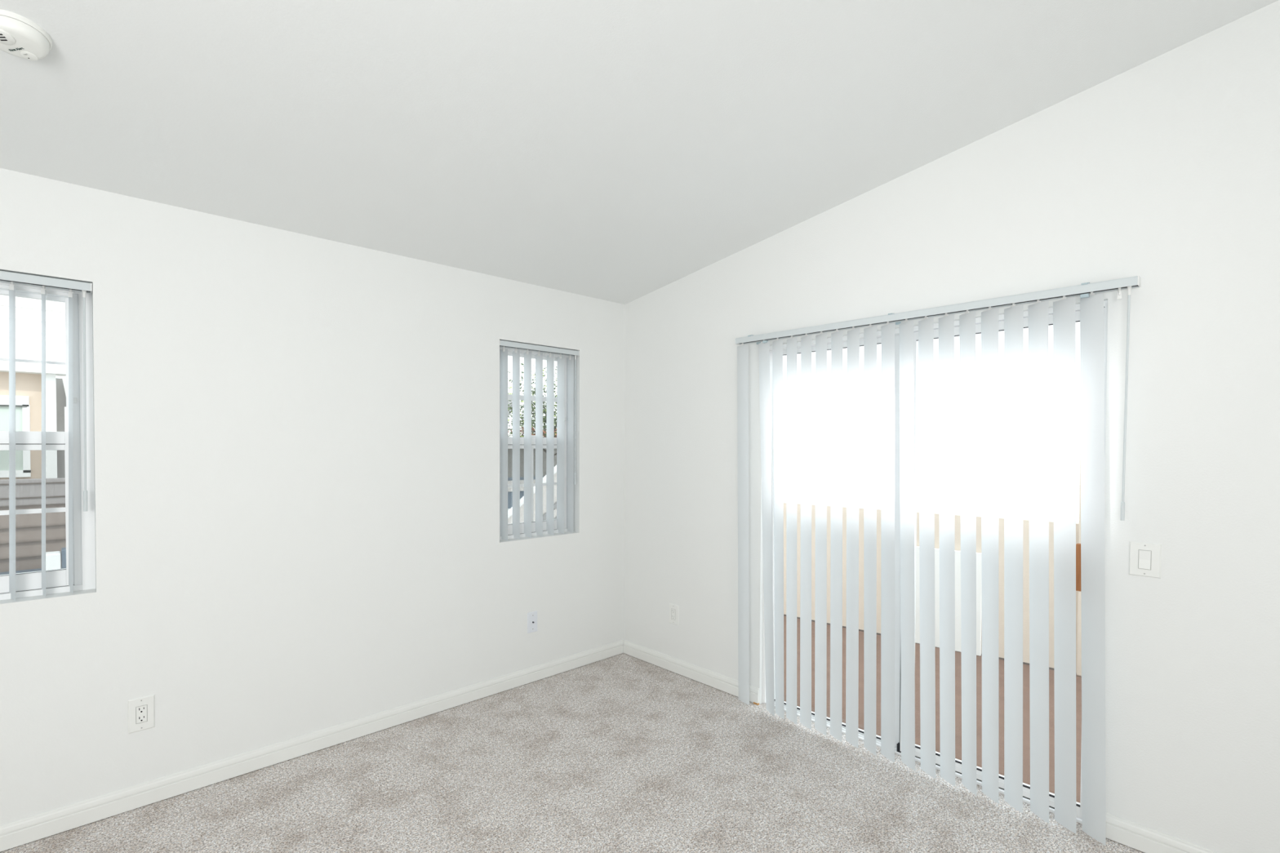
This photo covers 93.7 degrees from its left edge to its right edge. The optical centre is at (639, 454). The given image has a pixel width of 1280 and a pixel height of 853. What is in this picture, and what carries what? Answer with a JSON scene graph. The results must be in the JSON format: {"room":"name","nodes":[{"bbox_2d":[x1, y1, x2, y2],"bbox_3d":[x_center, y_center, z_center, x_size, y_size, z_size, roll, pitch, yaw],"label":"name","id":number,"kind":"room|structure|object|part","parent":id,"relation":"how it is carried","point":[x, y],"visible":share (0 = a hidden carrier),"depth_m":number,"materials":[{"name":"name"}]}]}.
{"room":"empty bedroom","nodes":[
{"label":"empty bedroom","id":0,"kind":"room"},
{"bbox_2d":[0,168,624,825],"bbox_3d":[-1.813,0.232,2.689,4.850,2.570,0.150,-1,1,-44],"label":"wall","id":1,"kind":"structure","parent":0,"point":[296,436],"depth_m":2.73,"materials":[{"name":"paint"}]},
{"bbox_2d":[0,281,96,599],"bbox_3d":[-2.525,-0.047,2.096,0.910,1.224,0.131,-1,1,-44],"label":"window","id":2,"kind":"structure","parent":1,"relation":"in","point":[27,584],"depth_m":2.33,"materials":[{"name":"white plastic"}]},
{"bbox_3d":[-2.517,-0.320,2.084,0.786,0.573,0.024,-1,1,-44],"label":"sash","id":3,"kind":"part","parent":2,"relation":"part of","materials":[{"name":"clear glass"}]},
{"bbox_3d":[-2.498,0.215,2.072,0.786,0.598,0.024,-1,1,-44],"label":"sash","id":4,"kind":"part","parent":2,"relation":"part of","materials":[{"name":"clear glass"}]},
{"bbox_2d":[0,271,92,600],"bbox_3d":[-2.458,-0.058,2.026,0.906,1.188,0.088,-1,1,-44],"label":"vertical blind","id":5,"kind":"object","parent":2,"relation":"attached to","point":[11,277],"visible":1,"depth_m":2.25,"materials":[{"name":"plastic"}]},
{"bbox_3d":[-2.444,-0.636,2.002,0.904,0.031,0.050,-1,1,-44],"label":"head rail","id":6,"kind":"part","parent":5,"relation":"part of","materials":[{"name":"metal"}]},
{"bbox_2d":[127,694,155,733],"bbox_3d":[-2.007,1.046,2.414,0.083,0.134,0.008,-1,1,-44],"label":"wall outlet","id":7,"kind":"object","parent":1,"relation":"attached to","point":[141,711],"visible":1,"depth_m":2.41,"materials":[{"name":"plastic"}]},
{"bbox_2d":[136,705,146,724],"bbox_3d":[-2.005,1.046,2.412,0.033,0.066,0.001,-1,1,-44],"label":"receptacle","id":8,"kind":"object","parent":7,"relation":"attached to","point":[141,710],"depth_m":2.41,"materials":[{"name":"plastic"}]},
{"bbox_2d":[0,640,624,852],"bbox_3d":[-1.816,1.371,2.599,4.700,0.090,0.013,-1,1,-44],"label":"baseboard","id":9,"kind":"structure","parent":1,"relation":"attached to","point":[34,828],"depth_m":2.70,"materials":[{"name":"paint"}]},
{"bbox_2d":[527,610,537,633],"bbox_3d":[-0.658,1.033,3.690,0.071,0.126,0.014,-1,1,-44],"label":"cable plate","id":10,"kind":"object","parent":1,"relation":"attached to","point":[531,616],"visible":1,"depth_m":3.69,"materials":[{"name":"plastic"}]},
{"bbox_2d":[499,346,572,540],"bbox_3d":[-0.706,-0.068,3.822,0.590,1.224,0.131,-1,1,-44],"label":"window","id":11,"kind":"structure","parent":1,"relation":"in","point":[510,535],"depth_m":3.79,"materials":[{"name":"white plastic"}]},
{"bbox_3d":[-0.698,-0.342,3.811,0.466,0.570,0.024,-1,1,-44],"label":"sash","id":12,"kind":"part","parent":11,"relation":"part of","materials":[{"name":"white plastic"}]},
{"bbox_3d":[-0.680,0.193,3.798,0.466,0.601,0.024,-1,1,-44],"label":"sash","id":13,"kind":"part","parent":11,"relation":"part of","materials":[{"name":"clear glass"}]},
{"bbox_2d":[499,339,579,540],"bbox_3d":[-0.640,-0.081,3.753,0.586,1.185,0.088,-1,1,-44],"label":"vertical blind","id":14,"kind":"object","parent":11,"relation":"attached to","point":[571,475],"visible":1,"depth_m":3.77,"materials":[{"name":"plastic"}]},
{"bbox_3d":[-0.625,-0.657,3.729,0.584,0.031,0.050,-1,1,-44],"label":"head rail","id":15,"kind":"part","parent":14,"relation":"part of","materials":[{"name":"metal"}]},
{"bbox_2d":[0,653,1144,852],"bbox_3d":[-0.178,1.508,0.787,4.878,0.100,5.200,-1,1,-44],"label":"floor","id":16,"kind":"structure","parent":0,"point":[623,753],"depth_m":2.53,"materials":[{"name":"carpet"}]},
{"bbox_2d":[0,0,1277,304],"bbox_3d":[-0.122,-1.401,0.776,5.000,0.881,5.200,-1,1,-44],"label":"ceiling","id":17,"kind":"structure","parent":0,"point":[616,151],"depth_m":2.08,"materials":[{"name":"paint"}]},
{"bbox_2d":[0,8,52,60],"bbox_3d":[-1.652,-1.103,1.586,0.141,0.059,0.140,0,1,-27],"label":"smoke detector","id":18,"kind":"object","parent":17,"relation":"attached to","point":[20,36],"visible":1,"depth_m":1.57,"materials":[{"name":"plastic"}]},
{"bbox_2d":[0,28,15,44],"bbox_3d":[-1.655,-1.082,1.551,0.055,0.014,0.054,-1,1,-44],"label":"vent","id":19,"kind":"object","parent":18,"relation":"attached to","point":[7,36],"depth_m":1.55,"materials":[{"name":"plastic"}]},
{"bbox_2d":[783,501,1079,675],"bbox_3d":[2.602,0.984,4.531,5.138,1.035,0.166,1,1,40],"label":"wall","id":20,"kind":"structure","parent":0,"point":[957,516],"depth_m":4.95,"materials":[{"name":"beige paint"}]},
{"bbox_2d":[783,615,1081,803],"bbox_3d":[2.072,1.588,4.028,2.598,0.160,5.100,-1,1,-44],"label":"floor","id":21,"kind":"structure","parent":0,"point":[1026,708],"depth_m":3.70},
{"bbox_2d":[915,546,981,656],"bbox_3d":[2.350,1.114,4.611,0.488,0.766,0.022,1,1,40],"label":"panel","id":22,"kind":"object","parent":21,"relation":"on","point":[957,553],"visible":0.21,"depth_m":4.55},
{"bbox_2d":[1076,438,1081,676],"bbox_3d":[3.205,0.088,4.006,0.250,2.850,0.395,-1,1,-44],"label":"stucco column","id":23,"kind":"structure","parent":21,"relation":"on","point":[1079,605],"depth_m":4.07,"materials":[{"name":"beige paint"}]},
{"bbox_2d":[623,0,1279,852],"bbox_3d":[1.631,-0.109,2.469,0.150,3.287,4.900,-1,1,-44],"label":"wall","id":24,"kind":"structure","parent":0,"point":[1164,171],"depth_m":2.19,"materials":[{"name":"paint"}]},
{"bbox_2d":[669,603,679,625],"bbox_3d":[0.216,1.030,3.861,0.008,0.127,0.083,-1,1,-44],"label":"wall outlet","id":25,"kind":"object","parent":24,"relation":"attached to","point":[673,609],"visible":1,"depth_m":3.85,"materials":[{"name":"plastic"}]},
{"bbox_2d":[671,608,675,619],"bbox_3d":[0.214,1.030,3.860,0.001,0.066,0.033,-1,1,-44],"label":"receptacle","id":26,"kind":"object","parent":25,"relation":"attached to","point":[673,610],"depth_m":3.86,"materials":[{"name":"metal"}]},
{"bbox_2d":[623,640,759,705],"bbox_3d":[0.279,1.359,3.795,0.016,0.092,1.136,-1,1,-44],"label":"baseboard","id":27,"kind":"structure","parent":24,"relation":"attached to","point":[722,682],"depth_m":3.76,"materials":[{"name":"paint"}]},
{"bbox_2d":[762,300,1107,824],"bbox_3d":[1.261,0.441,2.862,0.155,2.070,1.541,-1,1,-44],"label":"door","id":28,"kind":"structure","parent":24,"relation":"in","point":[1026,788],"depth_m":2.89,"materials":[{"name":"white plastic"}]},
{"bbox_3d":[1.017,0.422,3.160,0.030,2.002,0.738,-1,1,-44],"label":"fixed panel","id":29,"kind":"part","parent":28,"relation":"part of","materials":[{"name":"clear glass"}]},
{"bbox_3d":[1.510,0.428,2.572,0.031,1.980,0.752,-1,1,-44],"label":"sliding panel","id":30,"kind":"part","parent":28,"relation":"part of","materials":[{"name":"clear glass"}]},
{"bbox_3d":[1.696,0.435,2.309,0.024,0.183,0.028,-1,1,-44],"label":"handle","id":31,"kind":"part","parent":28,"relation":"part of","materials":[{"name":"brown wood"}]},
{"bbox_2d":[734,275,1141,845],"bbox_3d":[1.166,0.383,2.789,0.092,2.060,1.768,-1,1,-44],"label":"vertical blind","id":32,"kind":"object","parent":24,"relation":"attached to","point":[1091,305],"visible":1,"depth_m":2.58,"materials":[{"name":"plastic"}]},
{"bbox_3d":[1.157,-0.625,2.755,0.046,0.032,1.757,-1,1,-44],"label":"head rail","id":33,"kind":"part","parent":32,"relation":"part of","materials":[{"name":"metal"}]},
{"bbox_2d":[1128,541,1161,578],"bbox_3d":[1.819,0.380,2.162,0.012,0.123,0.089,-1,1,-44],"label":"light switch","id":34,"kind":"object","parent":24,"relation":"attached to","point":[1144,558],"visible":1,"depth_m":2.16,"materials":[{"name":"plastic"}]},
{"bbox_2d":[1105,812,1217,852],"bbox_3d":[2.496,1.408,1.462,0.013,0.090,2.200,-1,1,-44],"label":"baseboard","id":35,"kind":"structure","parent":24,"relation":"attached to","point":[1140,837],"depth_m":2.16,"materials":[{"name":"paint"}]},
{"label":"outside","id":36,"kind":"structure","parent":0,"visible":0},
{"bbox_3d":[-8.634,4.325,11.783,26.000,0.200,21.400,-1,1,-44],"label":"ground","id":37,"kind":"structure","parent":36,"visible":0},
{"bbox_2d":[0,477,66,574],"bbox_3d":[-6.130,2.300,4.034,5.000,4.150,0.380,-1,1,-44],"label":"wall","id":38,"kind":"structure","parent":37,"relation":"on","point":[28,491],"depth_m":5.00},
{"bbox_2d":[45,547,66,570],"bbox_3d":[-4.700,0.861,4.857,0.205,0.190,0.150,-1,1,-44],"label":"utility box","id":39,"kind":"object","parent":38,"relation":"attached to","point":[55,560],"visible":0.37,"depth_m":4.79,"materials":[{"name":"white metal"}]},
{"bbox_2d":[61,547,66,568],"bbox_3d":[-4.663,0.840,4.899,0.092,0.150,0.140,-1,1,-44],"label":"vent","id":40,"kind":"object","parent":39,"relation":"attached to","point":[64,549],"depth_m":4.83,"materials":[{"name":"grey metal"}]},
{"bbox_2d":[0,294,66,479],"bbox_3d":[-9.111,0.733,5.699,7.000,7.200,1.050,-1,1,-44],"label":"building","id":41,"kind":"structure","parent":37,"relation":"on","point":[28,310],"depth_m":7.06,"materials":[{"name":"beige paint"}]},
{"bbox_3d":[-7.604,-0.179,6.703,0.985,0.800,0.020,-1,1,-44],"label":"pane","id":42,"kind":"part","parent":41,"relation":"part of","materials":[{"name":"white glass"}]},
{"bbox_3d":[-7.076,1.664,7.218,0.116,5.300,0.120,-1,1,-44],"label":"post","id":43,"kind":"part","parent":41,"relation":"part of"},
{"bbox_3d":[-7.165,-0.242,7.492,0.030,0.700,0.100,-1,1,-44],"label":"stair rail","id":44,"kind":"part","parent":41,"relation":"part of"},
{"bbox_2d":[507,465,556,524],"bbox_3d":[-1.541,0.673,7.601,2.200,2.247,0.915,-1,1,-44],"label":"stair","id":45,"kind":"structure","parent":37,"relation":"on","point":[522,500],"depth_m":7.32,"materials":[{"name":"grey paint"}]},
{"bbox_2d":[507,363,556,455],"bbox_3d":[-1.520,1.402,10.126,2.641,5.765,1.191,-1,1,-44],"label":"leafy tree","id":46,"kind":"object","parent":37,"relation":"on","point":[533,404],"visible":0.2,"depth_m":9.81,"materials":[{"name":"green plant"}]},
{"bbox_2d":[507,448,556,519],"bbox_3d":[-1.367,2.062,11.359,4.000,4.400,0.150,-1,1,-44],"label":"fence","id":47,"kind":"object","parent":37,"relation":"on","point":[509,451],"visible":0.02,"depth_m":10.58,"materials":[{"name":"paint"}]},
{"bbox_3d":[-1.365,0.782,11.339,4.000,0.300,0.060,-1,1,-44],"label":"panel","id":48,"kind":"part","parent":47,"relation":"part of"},
{"bbox_3d":[-1.362,0.146,11.328,4.000,0.492,0.060,-1,1,-44],"label":"board panel","id":49,"kind":"part","parent":47,"relation":"part of","materials":[{"name":"grey wood"}]},
{"bbox_2d":[507,377,556,436],"bbox_3d":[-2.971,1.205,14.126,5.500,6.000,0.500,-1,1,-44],"label":"gabled house","id":50,"kind":"structure","parent":37,"relation":"on","point":[510,390],"depth_m":13.87,"materials":[{"name":"grey paint"}]}
]}

